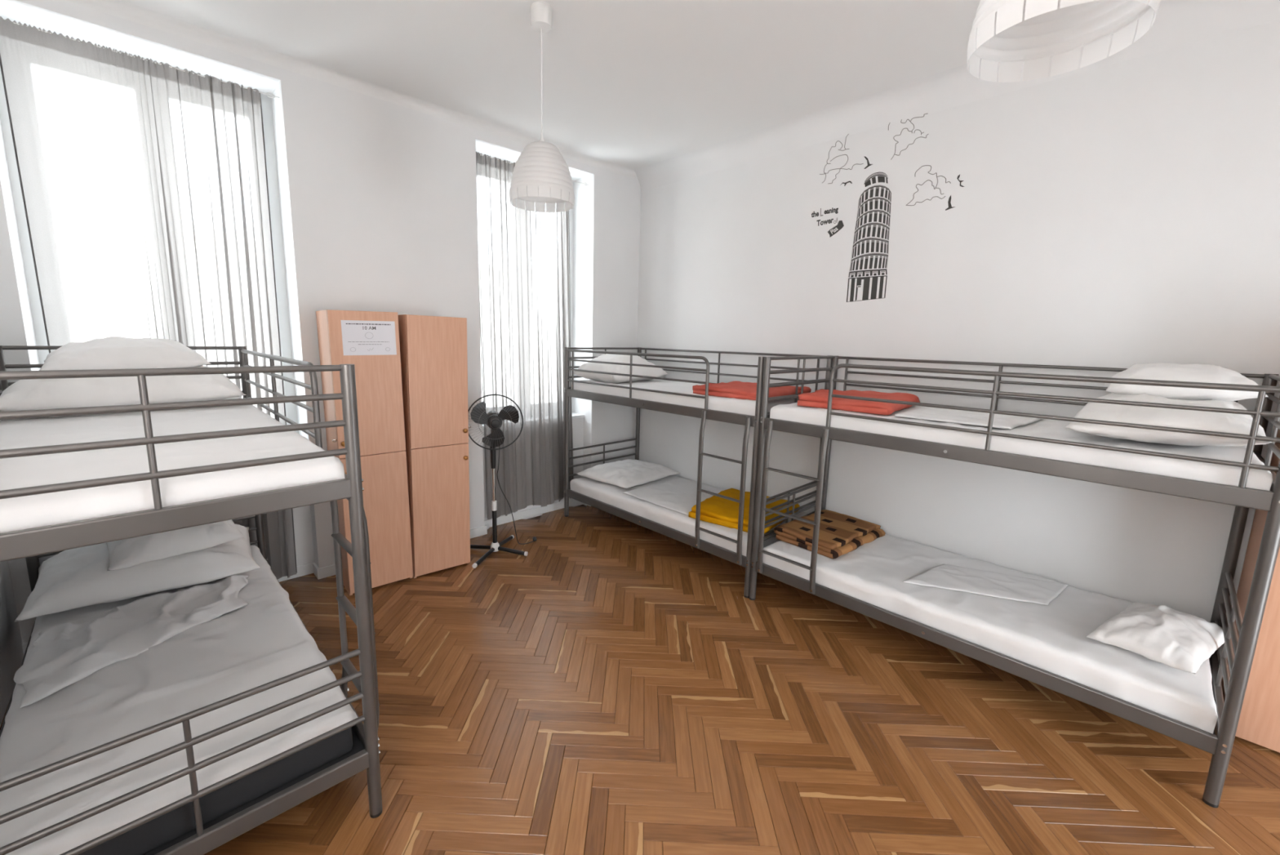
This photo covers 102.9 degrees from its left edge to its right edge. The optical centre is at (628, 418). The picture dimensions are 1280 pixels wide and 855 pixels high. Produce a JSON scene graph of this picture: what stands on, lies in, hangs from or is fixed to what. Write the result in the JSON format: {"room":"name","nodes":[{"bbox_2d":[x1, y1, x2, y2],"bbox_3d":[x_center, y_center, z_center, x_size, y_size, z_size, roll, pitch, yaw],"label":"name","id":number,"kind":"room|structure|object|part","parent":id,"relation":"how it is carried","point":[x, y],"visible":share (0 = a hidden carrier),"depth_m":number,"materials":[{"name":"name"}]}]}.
{"room":"dormitory","nodes":[
{"label":"dormitory","id":0,"kind":"room"},
{"bbox_2d":[0,560,23,726],"bbox_3d":[-1.200,-0.014,0.250,0.200,3.526,5.800,-7,12,-43],"label":"wall","id":1,"kind":"structure","parent":0,"point":[11,653],"depth_m":2.45,"materials":[{"name":"white paint"}]},
{"bbox_2d":[0,0,640,643],"bbox_3d":[-1.664,-0.630,4.052,4.800,3.526,0.450,-7,12,-43],"label":"wall","id":2,"kind":"structure","parent":0,"point":[378,197],"depth_m":3.54,"materials":[{"name":"white paint"}]},
{"bbox_2d":[13,22,279,97],"bbox_3d":[-2.572,-1.918,2.738,1.170,0.030,0.008,-7,12,-43],"label":"curtain rod","id":3,"kind":"object","parent":2,"relation":"attached to","point":[267,93],"visible":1,"depth_m":2.83,"materials":[{"name":"white plastic"}]},
{"bbox_2d":[0,16,297,578],"bbox_3d":[-2.627,-0.395,2.969,1.027,3.108,0.058,-7,12,-41],"label":"curtain","id":4,"kind":"object","parent":3,"relation":"hanging from","point":[144,184],"visible":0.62,"depth_m":2.80,"materials":[{"name":"white fabric"}]},
{"bbox_2d":[0,67,298,433],"bbox_3d":[-2.741,-0.887,3.059,1.170,2.300,0.335,-7,12,-43],"label":"window","id":5,"kind":"structure","parent":2,"relation":"in","point":[266,104],"depth_m":3.31,"materials":[{"name":"white paint"}]},
{"bbox_2d":[22,497,591,654],"bbox_3d":[-1.585,0.997,4.188,4.400,0.075,0.144,-7,12,-43],"label":"baseboard","id":6,"kind":"structure","parent":2,"relation":"attached to","point":[312,567],"depth_m":4.41,"materials":[{"name":"white paint"}]},
{"bbox_2d":[64,0,638,180],"bbox_3d":[-1.454,-2.210,3.613,4.400,0.060,0.060,-7,12,-43],"label":"trim","id":7,"kind":"structure","parent":2,"relation":"attached to","point":[118,8],"depth_m":3.15,"materials":[{"name":"white paint"}]},
{"bbox_2d":[476,151,589,186],"bbox_3d":[-0.798,-2.138,4.391,1.180,0.030,0.008,-7,12,-43],"label":"curtain rod","id":8,"kind":"object","parent":2,"relation":"attached to","point":[586,184],"visible":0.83,"depth_m":4.69,"materials":[{"name":"white plastic"}]},
{"bbox_2d":[475,151,573,519],"bbox_3d":[-0.887,-0.641,4.574,0.981,3.043,0.084,-7,12,-43],"label":"curtain","id":9,"kind":"object","parent":8,"relation":"hanging from","point":[524,255],"visible":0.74,"depth_m":4.54,"materials":[{"name":"white fabric"}]},
{"bbox_2d":[482,181,584,429],"bbox_3d":[-0.967,-1.112,4.712,1.180,2.300,0.335,-7,12,-43],"label":"window","id":10,"kind":"structure","parent":2,"relation":"in","point":[575,415],"depth_m":5.08,"materials":[{"name":"white paint"}]},
{"bbox_3d":[-0.991,0.009,4.890,1.180,0.030,0.335,-7,12,-43],"label":"sill","id":11,"kind":"part","parent":10,"relation":"part of","materials":[{"name":"white paint"}]},
{"bbox_2d":[0,504,1279,854],"bbox_3d":[0.444,1.477,2.003,4.853,0.100,6.479,-7,12,-43],"label":"floor","id":12,"kind":"structure","parent":0,"point":[614,686],"depth_m":2.25,"materials":[{"name":"brown wood"}]},
{"bbox_2d":[0,345,382,854],"bbox_3d":[-1.930,0.539,2.125,1.009,1.612,2.087,-7,13,-44],"label":"bunk bed","id":13,"kind":"object","parent":12,"relation":"on","point":[33,544],"visible":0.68,"depth_m":1.47,"materials":[{"name":"grey metal"}]},
{"bbox_3d":[-2.986,0.448,2.516,0.042,1.600,0.042,-7,13,-44],"label":"post","id":14,"kind":"part","parent":13,"relation":"part of","materials":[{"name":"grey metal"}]},
{"bbox_2d":[0,396,344,533],"bbox_3d":[-1.930,0.090,2.042,0.898,0.126,1.992,-7,13,-44],"label":"mattress","id":15,"kind":"object","parent":13,"relation":"on","point":[25,512],"visible":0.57,"depth_m":1.54,"materials":[{"name":"white fabric"}]},
{"bbox_2d":[0,365,246,411],"bbox_3d":[-2.439,-0.174,2.497,0.845,0.234,0.580,-7,12,-42],"label":"pillow","id":16,"kind":"object","parent":15,"relation":"on","point":[60,393],"visible":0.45,"depth_m":2.27,"materials":[{"name":"white fabric"}]},
{"bbox_2d":[39,336,211,370],"bbox_3d":[-2.473,-0.312,2.519,0.480,0.182,0.581,10,12,43],"label":"pillow","id":17,"kind":"object","parent":16,"relation":"on","point":[112,352],"visible":0.85,"depth_m":2.40,"materials":[{"name":"white fabric"}]},
{"bbox_2d":[0,545,357,854],"bbox_3d":[-1.951,1.006,2.194,0.913,0.165,1.985,-7,13,-44],"label":"mattress","id":18,"kind":"object","parent":13,"relation":"on","point":[264,640],"visible":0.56,"depth_m":1.72,"materials":[{"name":"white fabric"}]},
{"bbox_2d":[13,574,248,707],"bbox_3d":[-2.099,0.902,2.247,0.771,0.050,0.703,-7,12,-43],"label":"sheet","id":19,"kind":"object","parent":18,"relation":"on","point":[64,654],"visible":1,"depth_m":2.17,"materials":[{"name":"white fabric"}]},
{"bbox_2d":[14,523,260,622],"bbox_3d":[-2.476,0.725,2.649,0.865,0.257,0.559,-6,12,-40],"label":"pillow","id":20,"kind":"object","parent":18,"relation":"on","point":[70,579],"visible":0.69,"depth_m":2.44,"materials":[{"name":"white fabric"}]},
{"bbox_2d":[106,519,244,570],"bbox_3d":[-2.403,0.575,2.695,0.455,0.196,0.522,10,12,43],"label":"pillow","id":21,"kind":"object","parent":20,"relation":"on","point":[130,552],"visible":0.5,"depth_m":2.54,"materials":[{"name":"white fabric"}]},
{"bbox_3d":[-2.315,0.360,3.159,0.042,1.600,0.042,-7,13,-44],"label":"post","id":22,"kind":"part","parent":13,"relation":"part of","materials":[{"name":"grey metal"}]},
{"bbox_3d":[-1.734,-0.125,2.486,0.022,0.374,1.636,-7,13,-44],"label":"guard rail","id":23,"kind":"part","parent":13,"relation":"part of","materials":[{"name":"grey metal"}]},
{"bbox_3d":[-0.893,0.622,1.712,0.042,1.600,0.042,-7,13,-44],"label":"post","id":24,"kind":"part","parent":13,"relation":"part of","materials":[{"name":"grey metal"}]},
{"bbox_2d":[315,309,413,595],"bbox_3d":[-1.779,0.217,3.439,0.428,1.838,0.410,-7,12,-39],"label":"locker","id":25,"kind":"object","parent":12,"relation":"on","point":[379,386],"visible":0.67,"depth_m":3.32,"materials":[{"name":"brown wood"}]},
{"bbox_3d":[-1.652,-0.218,3.241,0.398,0.910,0.019,-7,12,-39],"label":"door","id":26,"kind":"part","parent":25,"relation":"part of","materials":[{"name":"brown wood"}]},
{"bbox_2d":[340,320,396,355],"bbox_3d":[-1.624,-0.505,3.199,0.310,0.216,0.002,-6,12,-39],"label":"notice sheet","id":27,"kind":"object","parent":25,"relation":"attached to","point":[358,337],"visible":1,"depth_m":3.20,"materials":[{"name":"white paper"}]},
{"bbox_3d":[-1.664,0.682,3.390,0.398,0.904,0.019,-7,12,-39],"label":"door","id":28,"kind":"part","parent":25,"relation":"part of","materials":[{"name":"brown wood"}]},
{"bbox_2d":[398,314,471,577],"bbox_3d":[-1.431,0.187,3.734,0.436,1.830,0.424,-5,11,-40],"label":"locker","id":29,"kind":"object","parent":12,"relation":"on","point":[433,348],"visible":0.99,"depth_m":3.56,"materials":[{"name":"brown wood"}]},
{"bbox_3d":[-1.309,-0.251,3.521,0.406,0.892,0.019,-5,11,-40],"label":"door","id":30,"kind":"part","parent":29,"relation":"part of","materials":[{"name":"brown wood"}]},
{"bbox_3d":[-1.338,0.646,3.655,0.406,0.914,0.019,-5,11,-40],"label":"door","id":31,"kind":"part","parent":29,"relation":"part of","materials":[{"name":"brown wood"}]},
{"bbox_2d":[467,394,537,568],"bbox_3d":[-0.986,0.432,3.995,0.615,1.274,0.421,-5,11,-32],"label":"pedestal fan","id":32,"kind":"object","parent":12,"relation":"on","point":[493,420],"visible":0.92,"depth_m":3.86,"materials":[{"name":"black plastic"}]},
{"bbox_3d":[-1.099,-0.041,3.786,0.143,0.167,0.041,-4,10,-30],"label":"blade","id":33,"kind":"part","parent":32,"relation":"part of","materials":[{"name":"black plastic"}]},
{"bbox_3d":[-1.193,1.029,4.087,0.233,0.050,0.030,3,9,13],"label":"leg","id":34,"kind":"part","parent":32,"relation":"part of","materials":[{"name":"black plastic"}]},
{"bbox_3d":[-1.102,1.059,3.911,0.030,0.050,0.267,4,9,15],"label":"leg","id":35,"kind":"part","parent":32,"relation":"part of","materials":[{"name":"black plastic"}]},
{"bbox_3d":[-1.021,0.142,3.849,0.169,0.151,0.010,1,9,-4],"label":"blade","id":36,"kind":"part","parent":32,"relation":"part of","materials":[{"name":"black plastic"}]},
{"bbox_3d":[-1.023,1.016,4.195,0.030,0.050,0.252,4,9,15],"label":"leg","id":37,"kind":"part","parent":32,"relation":"part of","materials":[{"name":"black plastic"}]},
{"bbox_3d":[-0.908,-0.030,3.856,0.165,0.149,0.033,-4,10,-30],"label":"blade","id":38,"kind":"part","parent":32,"relation":"part of","materials":[{"name":"black plastic"}]},
{"bbox_3d":[-0.927,1.044,4.028,0.237,0.050,0.030,3,9,12],"label":"leg","id":39,"kind":"part","parent":32,"relation":"part of","materials":[{"name":"black plastic"}]},
{"bbox_3d":[-0.921,0.562,4.123,0.327,0.980,0.069,-7,12,-42],"label":"power cord","id":40,"kind":"part","parent":32,"relation":"part of","materials":[{"name":"black plastic"}]},
{"bbox_2d":[564,346,832,597],"bbox_3d":[0.450,0.235,4.364,1.009,1.612,2.087,-7,12,-43],"label":"bunk bed","id":41,"kind":"object","parent":12,"relation":"on","point":[748,420],"visible":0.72,"depth_m":3.81,"materials":[{"name":"grey metal"}]},
{"bbox_3d":[-0.580,0.138,4.789,0.042,1.600,0.042,-7,12,-43],"label":"post","id":42,"kind":"part","parent":41,"relation":"part of","materials":[{"name":"grey metal"}]},
{"bbox_3d":[0.099,0.052,5.423,0.042,1.600,0.042,-7,12,-43],"label":"post","id":43,"kind":"part","parent":41,"relation":"part of","materials":[{"name":"grey metal"}]},
{"bbox_3d":[-0.007,-0.345,4.109,0.022,0.374,1.636,-7,12,-43],"label":"guard rail","id":44,"kind":"part","parent":41,"relation":"part of","materials":[{"name":"grey metal"}]},
{"bbox_2d":[573,378,798,415],"bbox_3d":[0.470,-0.215,4.302,0.897,0.122,1.992,-7,12,-43],"label":"mattress","id":45,"kind":"object","parent":41,"relation":"on","point":[746,406],"visible":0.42,"depth_m":3.92,"materials":[{"name":"white fabric"}]},
{"bbox_2d":[573,353,666,383],"bbox_3d":[-0.075,-0.472,4.724,0.704,0.269,0.563,-8,14,-44],"label":"pillow","id":46,"kind":"object","parent":45,"relation":"on","point":[615,368],"visible":0.86,"depth_m":4.54,"materials":[{"name":"white fabric"}]},
{"bbox_2d":[692,381,811,399],"bbox_3d":[0.919,-0.217,3.769,0.626,0.079,0.673,10,12,43],"label":"blanket","id":47,"kind":"object","parent":45,"relation":"on","point":[735,389],"visible":0.8,"depth_m":3.59,"materials":[{"name":"red fabric"}]},
{"bbox_2d":[569,475,808,555],"bbox_3d":[0.449,0.714,4.450,0.901,0.137,1.996,-7,12,-43],"label":"mattress","id":48,"kind":"object","parent":41,"relation":"on","point":[611,494],"visible":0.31,"depth_m":4.07,"materials":[{"name":"white fabric"}]},
{"bbox_2d":[576,458,679,488],"bbox_3d":[0.003,0.503,4.919,0.660,0.149,0.783,10,12,42],"label":"pillow","id":49,"kind":"object","parent":48,"relation":"on","point":[628,473],"visible":1,"depth_m":4.75,"materials":[{"name":"white fabric"}]},
{"bbox_2d":[622,477,725,515],"bbox_3d":[0.481,0.644,4.411,0.789,0.022,0.746,-7,12,-43],"label":"sheet","id":50,"kind":"object","parent":48,"relation":"on","point":[678,495],"visible":0.81,"depth_m":4.38,"materials":[{"name":"white fabric"}]},
{"bbox_2d":[688,488,799,533],"bbox_3d":[0.912,0.694,3.935,0.622,0.095,0.694,8,11,37],"label":"blanket","id":51,"kind":"object","parent":48,"relation":"on","point":[715,509],"visible":0.56,"depth_m":3.80,"materials":[{"name":"yellow fabric"}]},
{"bbox_3d":[0.817,-0.594,4.565,0.020,0.019,2.025,-7,12,-43],"label":"rail","id":52,"kind":"part","parent":41,"relation":"part of","materials":[{"name":"grey metal"}]},
{"bbox_3d":[0.820,0.403,3.322,0.042,1.600,0.042,-7,12,-43],"label":"post","id":53,"kind":"part","parent":41,"relation":"part of","materials":[{"name":"grey metal"}]},
{"bbox_3d":[1.500,0.317,3.956,0.042,1.600,0.042,-7,12,-43],"label":"post","id":54,"kind":"part","parent":41,"relation":"part of","materials":[{"name":"grey metal"}]},
{"bbox_2d":[749,355,1279,807],"bbox_3d":[1.878,0.504,2.868,1.009,1.612,2.087,-7,12,-43],"label":"bunk bed","id":55,"kind":"object","parent":12,"relation":"on","point":[1220,744],"visible":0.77,"depth_m":2.27,"materials":[{"name":"grey metal"}]},
{"bbox_3d":[0.848,0.408,3.293,0.042,1.600,0.042,-7,12,-43],"label":"post","id":56,"kind":"part","parent":55,"relation":"part of","materials":[{"name":"grey metal"}]},
{"bbox_3d":[1.528,0.322,3.926,0.042,1.600,0.042,-7,12,-43],"label":"post","id":57,"kind":"part","parent":55,"relation":"part of","materials":[{"name":"grey metal"}]},
{"bbox_2d":[762,533,1217,733],"bbox_3d":[1.877,0.983,2.954,0.903,0.137,1.996,-7,12,-43],"label":"mattress","id":58,"kind":"object","parent":55,"relation":"on","point":[1052,637],"visible":0.62,"depth_m":2.57,"materials":[{"name":"white fabric"}]},
{"bbox_2d":[773,509,885,558],"bbox_3d":[1.393,0.774,3.525,0.673,0.087,0.488,-6,12,-39],"label":"blanket","id":59,"kind":"object","parent":58,"relation":"on","point":[839,534],"visible":0.9,"depth_m":3.41,"materials":[{"name":"brown fabric"}]},
{"bbox_2d":[903,564,1067,604],"bbox_3d":[2.022,0.923,2.891,0.876,0.016,0.357,4,10,19],"label":"sheet","id":60,"kind":"object","parent":58,"relation":"on","point":[983,582],"visible":1,"depth_m":2.85,"materials":[{"name":"white fabric"}]},
{"bbox_2d":[1086,601,1224,673],"bbox_3d":[2.418,0.962,2.317,0.561,0.151,0.340,-4,10,-30],"label":"pillow","id":61,"kind":"object","parent":58,"relation":"on","point":[1172,637],"visible":0.99,"depth_m":2.23,"materials":[{"name":"white fabric"}]},
{"bbox_2d":[769,402,1272,490],"bbox_3d":[1.898,0.052,2.804,0.903,0.127,1.995,-7,12,-43],"label":"mattress","id":62,"kind":"object","parent":55,"relation":"on","point":[1261,479],"visible":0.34,"depth_m":2.25,"materials":[{"name":"white fabric"}]},
{"bbox_2d":[797,388,919,414],"bbox_3d":[1.471,-0.122,3.235,0.564,0.084,0.633,9,12,41],"label":"blanket","id":63,"kind":"object","parent":62,"relation":"on","point":[818,398],"visible":0.76,"depth_m":3.08,"materials":[{"name":"red fabric"}]},
{"bbox_2d":[894,407,1042,429],"bbox_3d":[1.877,-0.020,2.795,0.670,0.026,0.557,-7,12,-43],"label":"sheet","id":64,"kind":"object","parent":62,"relation":"on","point":[960,416],"visible":0.8,"depth_m":2.67,"materials":[{"name":"white fabric"}]},
{"bbox_2d":[1065,392,1273,445],"bbox_3d":[2.357,-0.013,2.251,0.824,0.225,0.561,-7,11,-43],"label":"pillow","id":65,"kind":"object","parent":62,"relation":"on","point":[1233,423],"visible":0.68,"depth_m":2.02,"materials":[{"name":"white fabric"}]},
{"bbox_2d":[1104,362,1267,401],"bbox_3d":[2.468,-0.162,2.301,0.460,0.174,0.566,7,11,42],"label":"pillow","id":66,"kind":"object","parent":65,"relation":"on","point":[1197,372],"visible":0.75,"depth_m":2.14,"materials":[{"name":"white fabric"}]},
{"bbox_3d":[2.245,-0.324,3.069,0.020,0.019,2.025,-7,12,-43],"label":"rail","id":67,"kind":"part","parent":55,"relation":"part of","materials":[{"name":"grey metal"}]},
{"bbox_3d":[1.701,-0.023,2.319,0.022,0.374,1.636,-7,12,-43],"label":"guard rail","id":68,"kind":"part","parent":55,"relation":"part of","materials":[{"name":"grey metal"}]},
{"bbox_3d":[2.248,0.672,1.826,0.042,1.600,0.042,-7,12,-43],"label":"post","id":69,"kind":"part","parent":55,"relation":"part of","materials":[{"name":"grey metal"}]},
{"bbox_3d":[2.928,0.586,2.460,0.042,1.600,0.042,-7,12,-43],"label":"post","id":70,"kind":"part","parent":55,"relation":"part of","materials":[{"name":"grey metal"}]},
{"bbox_2d":[1221,428,1279,751],"bbox_3d":[3.108,0.559,1.996,0.414,1.830,0.818,-7,12,-43],"label":"locker","id":71,"kind":"object","parent":12,"relation":"on","point":[1259,722],"visible":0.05,"depth_m":2.20,"materials":[{"name":"brown wood"}]},
{"bbox_3d":[2.830,0.988,2.094,0.019,0.904,0.406,-7,12,-43],"label":"door","id":72,"kind":"part","parent":71,"relation":"part of","materials":[{"name":"brown wood"}]},
{"bbox_2d":[121,0,1165,169],"bbox_3d":[0.359,-1.957,1.701,4.800,0.120,6.250,-7,12,-43],"label":"ceiling","id":73,"kind":"structure","parent":0,"point":[632,84],"depth_m":2.93,"materials":[{"name":"white paint"}]},
{"bbox_2d":[509,1,574,212],"bbox_3d":[-0.445,-1.589,2.622,0.339,0.932,0.339,-7,12,-43],"label":"pendant lamp","id":74,"kind":"object","parent":73,"relation":"hanging from","point":[541,175],"visible":1,"depth_m":2.55,"materials":[{"name":"white plastic"}]},
{"bbox_2d":[538,133,545,142],"bbox_3d":[-0.449,-1.421,2.648,0.048,0.110,0.048,-7,12,-43],"label":"socket","id":75,"kind":"object","parent":74,"relation":"attached to","point":[541,138],"depth_m":2.64,"materials":[{"name":"white plastic"}]},
{"bbox_3d":[-0.452,-1.301,2.667,0.336,0.251,0.336,-7,12,-43],"label":"lamp shade","id":76,"kind":"part","parent":74,"relation":"part of","materials":[{"name":"white plastic"}]},
{"bbox_3d":[-0.443,-1.703,2.603,0.005,0.530,0.005,5,10,24],"label":"cord","id":77,"kind":"part","parent":74,"relation":"part of","materials":[{"name":"white plastic"}]},
{"bbox_2d":[966,0,1160,82],"bbox_3d":[0.987,-1.315,1.099,0.339,0.932,0.339,-7,12,-43],"label":"pendant lamp","id":78,"kind":"object","parent":73,"relation":"hanging from","point":[1009,33],"visible":1,"depth_m":1.25,"materials":[{"name":"white plastic"}]},
{"bbox_2d":[634,19,1279,666],"bbox_3d":[2.151,-0.439,3.372,0.200,3.526,5.800,-7,12,-43],"label":"wall","id":79,"kind":"structure","parent":0,"point":[1126,214],"depth_m":3.04,"materials":[{"name":"white paint"}]},
{"bbox_2d":[811,113,964,302],"bbox_3d":[1.738,-1.426,3.533,0.002,1.200,1.008,-7,12,-43],"label":"sticker","id":80,"kind":"object","parent":79,"relation":"attached to","point":[833,231],"visible":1,"depth_m":3.59,"materials":[{"name":"grey plastic"}]},
{"bbox_2d":[633,0,1279,191],"bbox_3d":[1.986,-1.998,3.073,0.160,0.160,5.600,-7,12,-43],"label":"trim","id":81,"kind":"structure","parent":79,"relation":"attached to","point":[1177,23],"depth_m":3.25,"materials":[{"name":"white paint"}]},
{"label":"outside","id":82,"kind":"structure","parent":0,"visible":0},
{"bbox_2d":[480,339,483,401],"bbox_3d":[-13.369,2.722,16.626,44.000,16.250,6.350,-7,12,-43],"label":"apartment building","id":83,"kind":"structure","parent":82,"point":[480,340],"depth_m":19.34,"materials":[{"name":"white"}]}
]}

